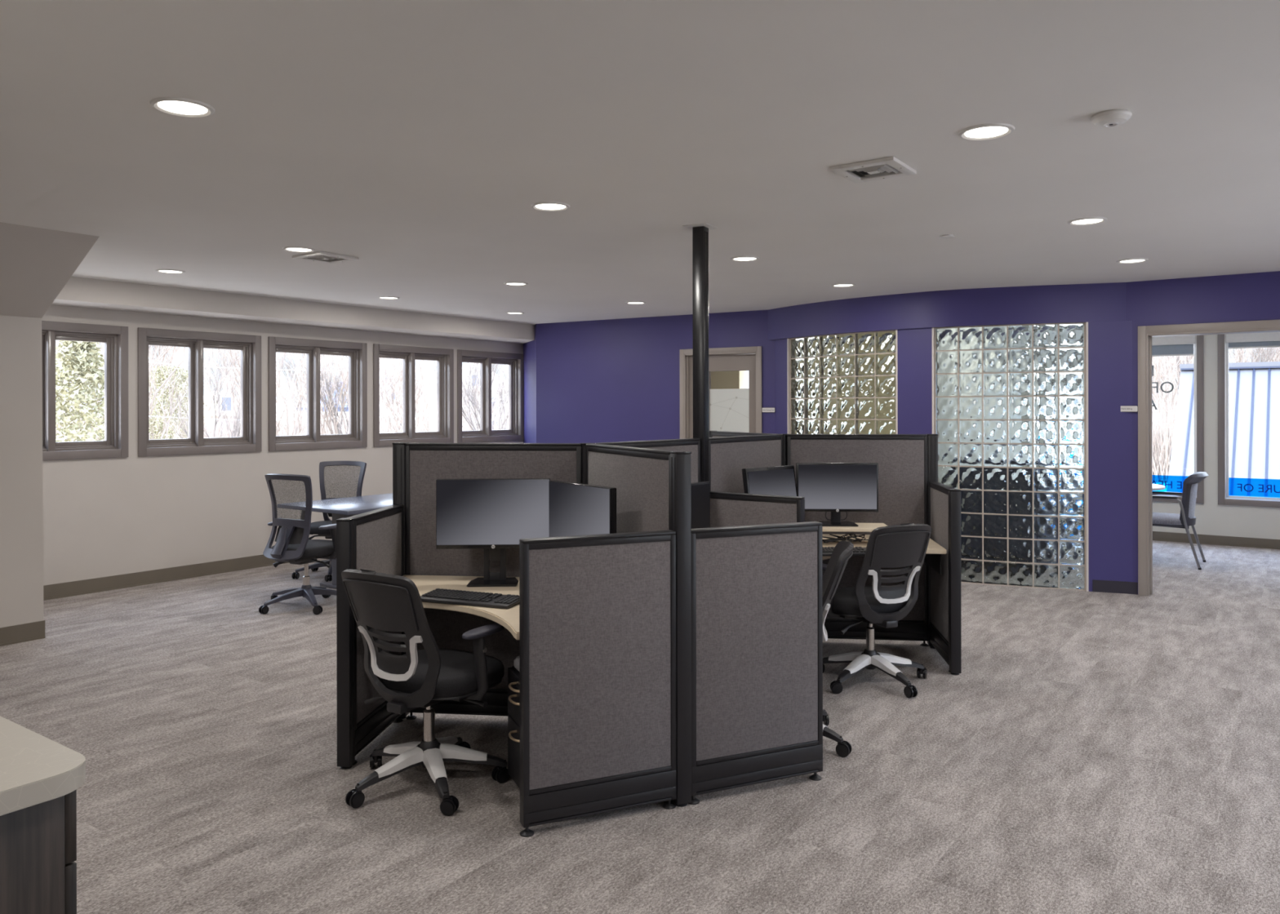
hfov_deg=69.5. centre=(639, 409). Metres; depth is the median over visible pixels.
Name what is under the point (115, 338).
window
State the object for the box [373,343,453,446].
window
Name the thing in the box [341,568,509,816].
chair
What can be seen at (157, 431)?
evergreen shrub
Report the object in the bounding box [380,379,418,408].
house
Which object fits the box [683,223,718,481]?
pole
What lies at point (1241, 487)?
lettering
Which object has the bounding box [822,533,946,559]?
countertop
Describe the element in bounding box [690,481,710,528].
monitor
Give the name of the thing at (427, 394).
bare tree
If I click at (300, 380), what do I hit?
bare tree
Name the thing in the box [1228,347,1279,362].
bare tree
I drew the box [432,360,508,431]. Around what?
bare tree
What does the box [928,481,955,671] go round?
panel
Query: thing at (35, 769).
countertop
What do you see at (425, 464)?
panel
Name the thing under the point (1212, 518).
wall
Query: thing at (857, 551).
keyboard
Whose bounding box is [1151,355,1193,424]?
bare tree
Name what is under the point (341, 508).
meeting table
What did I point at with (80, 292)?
soffit
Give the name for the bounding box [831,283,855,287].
recessed light
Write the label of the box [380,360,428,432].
bare tree
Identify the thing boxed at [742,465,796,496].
monitor
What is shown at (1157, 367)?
bare tree
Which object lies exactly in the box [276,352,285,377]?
bare tree
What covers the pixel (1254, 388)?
metal roof
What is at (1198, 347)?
window
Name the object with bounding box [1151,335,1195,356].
roller shade
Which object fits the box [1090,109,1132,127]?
smoke detector
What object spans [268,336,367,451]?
window
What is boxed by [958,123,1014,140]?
recessed light
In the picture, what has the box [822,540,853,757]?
chair
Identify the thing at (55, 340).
bare tree
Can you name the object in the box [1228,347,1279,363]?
bare tree
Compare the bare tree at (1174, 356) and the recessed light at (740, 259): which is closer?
the recessed light at (740, 259)
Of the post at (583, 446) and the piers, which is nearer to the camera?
the post at (583, 446)
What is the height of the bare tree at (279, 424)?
5.026 m
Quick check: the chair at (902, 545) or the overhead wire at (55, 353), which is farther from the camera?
the overhead wire at (55, 353)
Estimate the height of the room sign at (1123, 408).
0.053 m
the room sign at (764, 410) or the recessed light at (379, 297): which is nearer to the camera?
the recessed light at (379, 297)
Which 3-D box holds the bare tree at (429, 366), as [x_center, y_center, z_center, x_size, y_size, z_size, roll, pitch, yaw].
[-19.517,-4.686,79.122,7.024,14.010,8.181,0,0,44]
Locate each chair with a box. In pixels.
[258,473,336,614]
[291,461,366,582]
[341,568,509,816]
[822,523,931,697]
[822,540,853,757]
[1152,471,1208,569]
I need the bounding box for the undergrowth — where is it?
[1151,388,1177,483]
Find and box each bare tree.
[55,340,104,441]
[55,373,103,441]
[87,342,187,418]
[89,342,104,433]
[148,345,167,374]
[148,346,181,422]
[148,348,213,439]
[149,380,239,439]
[158,350,240,438]
[163,346,229,420]
[203,348,239,422]
[203,348,240,436]
[216,349,283,406]
[233,351,341,435]
[240,357,321,435]
[275,352,347,432]
[275,353,327,426]
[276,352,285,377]
[293,353,348,435]
[303,355,398,434]
[324,355,348,377]
[333,355,382,376]
[335,358,436,433]
[379,357,400,421]
[379,358,436,432]
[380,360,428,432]
[386,360,479,431]
[391,365,507,431]
[414,360,436,431]
[415,368,436,431]
[423,363,508,431]
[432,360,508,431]
[434,360,502,430]
[462,374,508,431]
[467,383,508,430]
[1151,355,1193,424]
[1151,355,1193,427]
[1151,356,1177,434]
[1155,355,1188,405]
[1159,356,1183,391]
[1162,355,1192,373]
[1166,349,1238,401]
[1167,355,1184,389]
[1188,347,1265,362]
[1228,347,1269,362]
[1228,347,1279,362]
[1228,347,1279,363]
[1250,347,1279,361]
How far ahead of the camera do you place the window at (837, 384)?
8.90 m
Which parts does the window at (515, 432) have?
sash, sash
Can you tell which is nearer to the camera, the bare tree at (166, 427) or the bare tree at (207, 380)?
the bare tree at (166, 427)
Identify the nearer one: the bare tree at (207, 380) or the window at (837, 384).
the window at (837, 384)
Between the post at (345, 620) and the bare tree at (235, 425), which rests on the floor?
the post at (345, 620)
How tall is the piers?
2.268 m
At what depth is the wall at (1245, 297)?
7.40 m
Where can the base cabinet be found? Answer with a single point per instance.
(38, 842)
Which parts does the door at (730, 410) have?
frosted pane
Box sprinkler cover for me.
[940,234,955,238]
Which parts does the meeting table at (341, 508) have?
leg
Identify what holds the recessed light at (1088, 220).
in the ceiling
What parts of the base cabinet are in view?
drawer, door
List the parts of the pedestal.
drawer, drawer, drawer, handle, handle, handle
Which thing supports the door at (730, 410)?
in the wall at (611, 380)
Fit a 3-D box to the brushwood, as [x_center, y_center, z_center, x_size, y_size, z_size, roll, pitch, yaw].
[-14.028,2.223,49.993,34.728,5.836,70.277,0,0,-34]
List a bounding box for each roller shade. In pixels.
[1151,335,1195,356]
[1226,332,1279,349]
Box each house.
[71,377,187,414]
[177,378,238,418]
[293,372,348,412]
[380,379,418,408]
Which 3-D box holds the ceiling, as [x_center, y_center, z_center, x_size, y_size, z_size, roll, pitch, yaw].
[0.226,-1.109,4.877,11.700,0.120,16.600,0,0,36]
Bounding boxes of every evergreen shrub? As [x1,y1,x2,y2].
[55,340,104,442]
[148,364,208,439]
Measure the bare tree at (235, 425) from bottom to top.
5.596 m
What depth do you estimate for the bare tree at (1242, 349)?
70.57 m
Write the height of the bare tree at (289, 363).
5.926 m
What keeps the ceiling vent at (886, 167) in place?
in the ceiling
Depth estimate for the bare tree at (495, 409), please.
34.20 m
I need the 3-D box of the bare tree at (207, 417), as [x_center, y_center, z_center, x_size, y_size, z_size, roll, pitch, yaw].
[-12.551,1.506,26.221,2.592,4.712,3.045,0,0,-33]
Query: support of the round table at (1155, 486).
on the floor
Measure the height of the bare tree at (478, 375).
6.910 m
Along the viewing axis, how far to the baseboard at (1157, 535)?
10.37 m
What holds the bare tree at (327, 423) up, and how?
on the ground
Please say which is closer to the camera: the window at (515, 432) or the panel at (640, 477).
the panel at (640, 477)
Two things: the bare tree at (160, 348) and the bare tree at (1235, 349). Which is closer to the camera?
the bare tree at (160, 348)
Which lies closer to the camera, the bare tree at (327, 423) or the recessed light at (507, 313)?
the recessed light at (507, 313)
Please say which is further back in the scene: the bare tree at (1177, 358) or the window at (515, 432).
the bare tree at (1177, 358)
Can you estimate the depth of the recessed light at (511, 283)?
7.66 m
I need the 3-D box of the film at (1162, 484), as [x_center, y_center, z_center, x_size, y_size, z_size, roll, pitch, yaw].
[5.747,0.879,11.045,1.633,0.209,0.002,0,0,36]
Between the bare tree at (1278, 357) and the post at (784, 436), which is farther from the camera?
the bare tree at (1278, 357)
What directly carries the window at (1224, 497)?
in the wall at (1212, 518)
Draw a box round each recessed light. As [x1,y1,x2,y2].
[149,97,214,117]
[155,269,185,274]
[282,246,315,253]
[377,296,399,299]
[503,281,528,285]
[505,311,524,314]
[530,201,569,211]
[625,301,645,304]
[730,256,759,262]
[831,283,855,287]
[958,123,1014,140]
[1067,217,1107,225]
[1115,257,1148,263]
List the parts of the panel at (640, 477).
frame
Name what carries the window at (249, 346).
in the wall at (104, 517)
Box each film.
[1152,480,1182,488]
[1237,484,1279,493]
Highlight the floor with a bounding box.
[0,540,1279,913]
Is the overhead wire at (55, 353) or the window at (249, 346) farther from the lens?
the overhead wire at (55, 353)
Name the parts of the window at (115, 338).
sash, sash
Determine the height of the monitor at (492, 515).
0.494 m
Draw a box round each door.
[679,346,762,439]
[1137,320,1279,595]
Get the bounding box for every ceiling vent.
[292,251,359,263]
[829,156,916,183]
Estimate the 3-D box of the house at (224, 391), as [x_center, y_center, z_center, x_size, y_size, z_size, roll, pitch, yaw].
[-38.178,1.068,83.258,5.800,7.800,8.940,0,0,-34]
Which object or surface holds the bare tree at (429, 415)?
on the ground
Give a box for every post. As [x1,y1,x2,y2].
[335,518,355,769]
[392,442,408,719]
[578,443,597,484]
[669,451,691,806]
[779,433,786,466]
[926,434,937,646]
[948,488,961,675]
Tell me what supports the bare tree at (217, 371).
on the ground
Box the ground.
[62,404,1167,492]
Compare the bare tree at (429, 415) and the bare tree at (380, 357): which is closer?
the bare tree at (429, 415)
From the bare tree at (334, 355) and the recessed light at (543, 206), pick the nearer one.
the recessed light at (543, 206)
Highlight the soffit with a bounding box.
[51,276,534,343]
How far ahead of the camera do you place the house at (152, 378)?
89.58 m
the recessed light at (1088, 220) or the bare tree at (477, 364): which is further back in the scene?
the bare tree at (477, 364)
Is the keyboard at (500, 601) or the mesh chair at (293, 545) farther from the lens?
the mesh chair at (293, 545)
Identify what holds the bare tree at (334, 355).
on the ground
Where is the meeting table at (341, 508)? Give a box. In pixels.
[277,493,392,589]
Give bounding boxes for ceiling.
[0,0,1279,324]
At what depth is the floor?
3.80 m
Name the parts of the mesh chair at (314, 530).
leg, seat, leg, panel, frame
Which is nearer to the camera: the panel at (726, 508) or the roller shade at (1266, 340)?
the panel at (726, 508)
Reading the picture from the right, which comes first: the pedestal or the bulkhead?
the bulkhead
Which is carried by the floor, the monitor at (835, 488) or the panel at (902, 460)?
the panel at (902, 460)
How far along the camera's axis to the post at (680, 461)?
3.57 m
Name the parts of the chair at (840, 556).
lumbar trim, leg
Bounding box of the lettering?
[1151,365,1173,409]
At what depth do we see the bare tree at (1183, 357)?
78.45 m
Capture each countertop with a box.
[0,715,85,816]
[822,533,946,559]
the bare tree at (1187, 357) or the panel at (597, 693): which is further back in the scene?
the bare tree at (1187, 357)
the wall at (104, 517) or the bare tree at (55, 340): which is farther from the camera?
the bare tree at (55, 340)
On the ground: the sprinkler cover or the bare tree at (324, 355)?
the bare tree at (324, 355)
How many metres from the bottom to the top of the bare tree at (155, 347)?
7.184 m
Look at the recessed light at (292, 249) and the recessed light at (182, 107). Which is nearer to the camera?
the recessed light at (182, 107)
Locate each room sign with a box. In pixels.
[761,407,775,413]
[1120,405,1137,412]
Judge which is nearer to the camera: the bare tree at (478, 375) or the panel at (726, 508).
the panel at (726, 508)
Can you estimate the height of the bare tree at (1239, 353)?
11.678 m
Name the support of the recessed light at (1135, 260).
in the ceiling
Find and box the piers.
[774,320,1132,591]
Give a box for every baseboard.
[0,554,289,646]
[1092,579,1137,594]
[1152,531,1279,549]
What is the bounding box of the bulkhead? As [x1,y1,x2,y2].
[768,282,1126,340]
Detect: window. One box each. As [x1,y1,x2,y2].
[41,320,128,461]
[137,327,261,457]
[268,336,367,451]
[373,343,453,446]
[457,349,524,443]
[786,329,897,434]
[1152,335,1204,503]
[1217,333,1279,507]
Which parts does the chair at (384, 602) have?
armrest, leg, lumbar trim, leg, leg, seat, leg, leg, armrest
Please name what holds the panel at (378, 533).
on the floor
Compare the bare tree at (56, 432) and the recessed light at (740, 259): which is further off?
the bare tree at (56, 432)
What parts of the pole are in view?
ceiling plate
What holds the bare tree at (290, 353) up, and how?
on the ground
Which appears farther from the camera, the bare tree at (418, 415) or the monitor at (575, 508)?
the bare tree at (418, 415)
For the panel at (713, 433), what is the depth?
6.68 m
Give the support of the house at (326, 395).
on the ground
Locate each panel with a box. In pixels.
[346,504,404,764]
[404,443,581,719]
[519,529,676,837]
[586,444,674,801]
[597,438,700,483]
[688,521,822,804]
[709,434,782,493]
[710,431,776,437]
[710,491,804,527]
[786,434,928,646]
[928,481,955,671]
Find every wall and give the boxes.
[0,222,98,627]
[41,305,523,585]
[523,310,775,443]
[711,334,1279,539]
[932,322,1088,591]
[1126,271,1279,582]
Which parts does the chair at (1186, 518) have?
seat, leg, leg, frame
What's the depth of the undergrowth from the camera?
53.21 m
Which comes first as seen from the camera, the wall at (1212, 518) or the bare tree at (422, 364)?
the wall at (1212, 518)
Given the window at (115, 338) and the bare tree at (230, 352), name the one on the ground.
the bare tree at (230, 352)
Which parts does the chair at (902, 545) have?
armrest, leg, leg, seat, leg, lumbar trim, leg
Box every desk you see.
[372,574,519,639]
[822,533,946,574]
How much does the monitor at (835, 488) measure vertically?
0.380 m
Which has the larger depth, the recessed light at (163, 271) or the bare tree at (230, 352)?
the bare tree at (230, 352)
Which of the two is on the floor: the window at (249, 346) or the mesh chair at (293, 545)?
the mesh chair at (293, 545)
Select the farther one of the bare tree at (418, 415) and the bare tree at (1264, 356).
the bare tree at (1264, 356)
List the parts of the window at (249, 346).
sash, sash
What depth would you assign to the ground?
95.42 m
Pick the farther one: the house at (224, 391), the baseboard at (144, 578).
the house at (224, 391)
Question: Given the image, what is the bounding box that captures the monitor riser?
[822,523,887,532]
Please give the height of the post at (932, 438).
1.376 m
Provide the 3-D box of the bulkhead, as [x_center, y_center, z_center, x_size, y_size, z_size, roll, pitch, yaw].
[2.617,-0.897,8.600,3.401,0.333,0.603,0,0,36]
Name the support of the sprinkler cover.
attached to the ceiling
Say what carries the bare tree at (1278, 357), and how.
on the ground
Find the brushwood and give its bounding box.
[56,405,434,441]
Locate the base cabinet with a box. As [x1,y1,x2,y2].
[0,789,76,913]
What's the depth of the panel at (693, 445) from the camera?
5.10 m
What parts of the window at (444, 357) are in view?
sash, sash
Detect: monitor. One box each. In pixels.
[435,478,550,586]
[548,480,616,537]
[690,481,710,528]
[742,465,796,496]
[795,462,878,526]
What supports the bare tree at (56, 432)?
on the ground
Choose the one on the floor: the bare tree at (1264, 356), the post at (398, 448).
the post at (398, 448)
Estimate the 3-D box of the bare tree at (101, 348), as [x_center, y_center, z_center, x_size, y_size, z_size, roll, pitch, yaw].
[-29.279,-2.887,50.128,4.929,8.980,3.380,0,0,-32]
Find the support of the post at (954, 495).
on the floor
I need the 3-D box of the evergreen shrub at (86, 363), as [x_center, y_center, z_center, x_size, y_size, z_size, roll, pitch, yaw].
[-11.558,1.431,18.987,4.559,6.171,4.546,0,0,-18]
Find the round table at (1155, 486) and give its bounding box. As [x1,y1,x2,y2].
[1152,484,1165,490]
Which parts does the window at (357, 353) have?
sash, sash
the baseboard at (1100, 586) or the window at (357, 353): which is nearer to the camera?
the baseboard at (1100, 586)
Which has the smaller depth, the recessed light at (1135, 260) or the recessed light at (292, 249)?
the recessed light at (292, 249)
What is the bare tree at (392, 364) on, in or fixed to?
on the ground
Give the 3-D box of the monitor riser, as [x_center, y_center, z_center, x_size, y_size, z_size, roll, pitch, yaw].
[1.236,0.763,5.617,0.540,0.110,0.265,0,0,4]
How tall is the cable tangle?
0.056 m
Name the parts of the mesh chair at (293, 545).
leg, leg, panel, frame, seat, leg, leg, armrest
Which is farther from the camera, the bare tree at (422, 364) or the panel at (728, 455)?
the bare tree at (422, 364)
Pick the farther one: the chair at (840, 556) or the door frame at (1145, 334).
the door frame at (1145, 334)
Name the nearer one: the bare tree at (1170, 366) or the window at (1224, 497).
the window at (1224, 497)
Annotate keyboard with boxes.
[420,588,519,608]
[822,546,866,555]
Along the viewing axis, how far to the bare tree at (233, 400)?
41.95 m
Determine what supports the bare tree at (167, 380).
on the ground
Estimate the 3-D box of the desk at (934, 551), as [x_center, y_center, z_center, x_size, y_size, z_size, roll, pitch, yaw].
[1.131,1.179,5.520,1.446,0.722,1.101,0,0,0]
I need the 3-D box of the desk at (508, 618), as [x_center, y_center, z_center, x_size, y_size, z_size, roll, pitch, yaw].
[-0.571,1.182,3.984,1.334,0.722,1.190,0,0,0]
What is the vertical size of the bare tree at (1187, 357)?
12.280 m
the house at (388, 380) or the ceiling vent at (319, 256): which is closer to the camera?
the ceiling vent at (319, 256)
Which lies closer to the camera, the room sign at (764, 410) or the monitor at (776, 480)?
the monitor at (776, 480)
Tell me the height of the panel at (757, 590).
1.069 m
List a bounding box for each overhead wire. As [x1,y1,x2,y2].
[55,352,433,370]
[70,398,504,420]
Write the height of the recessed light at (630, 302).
0.013 m
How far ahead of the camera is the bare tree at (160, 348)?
54.54 m
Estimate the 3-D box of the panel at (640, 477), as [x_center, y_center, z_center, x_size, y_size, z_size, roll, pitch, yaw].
[-0.046,0.855,4.054,0.055,1.374,0.947,0,0,-24]
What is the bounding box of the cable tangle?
[822,533,868,542]
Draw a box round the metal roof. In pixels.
[1166,361,1279,497]
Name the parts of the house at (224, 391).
pane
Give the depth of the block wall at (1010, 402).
7.96 m
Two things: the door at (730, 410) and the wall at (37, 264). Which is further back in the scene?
the door at (730, 410)
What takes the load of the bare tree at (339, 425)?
on the ground
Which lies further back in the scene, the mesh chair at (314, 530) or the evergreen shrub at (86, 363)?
the evergreen shrub at (86, 363)
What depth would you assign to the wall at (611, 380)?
10.72 m
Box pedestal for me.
[507,656,519,788]
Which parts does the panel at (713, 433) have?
frame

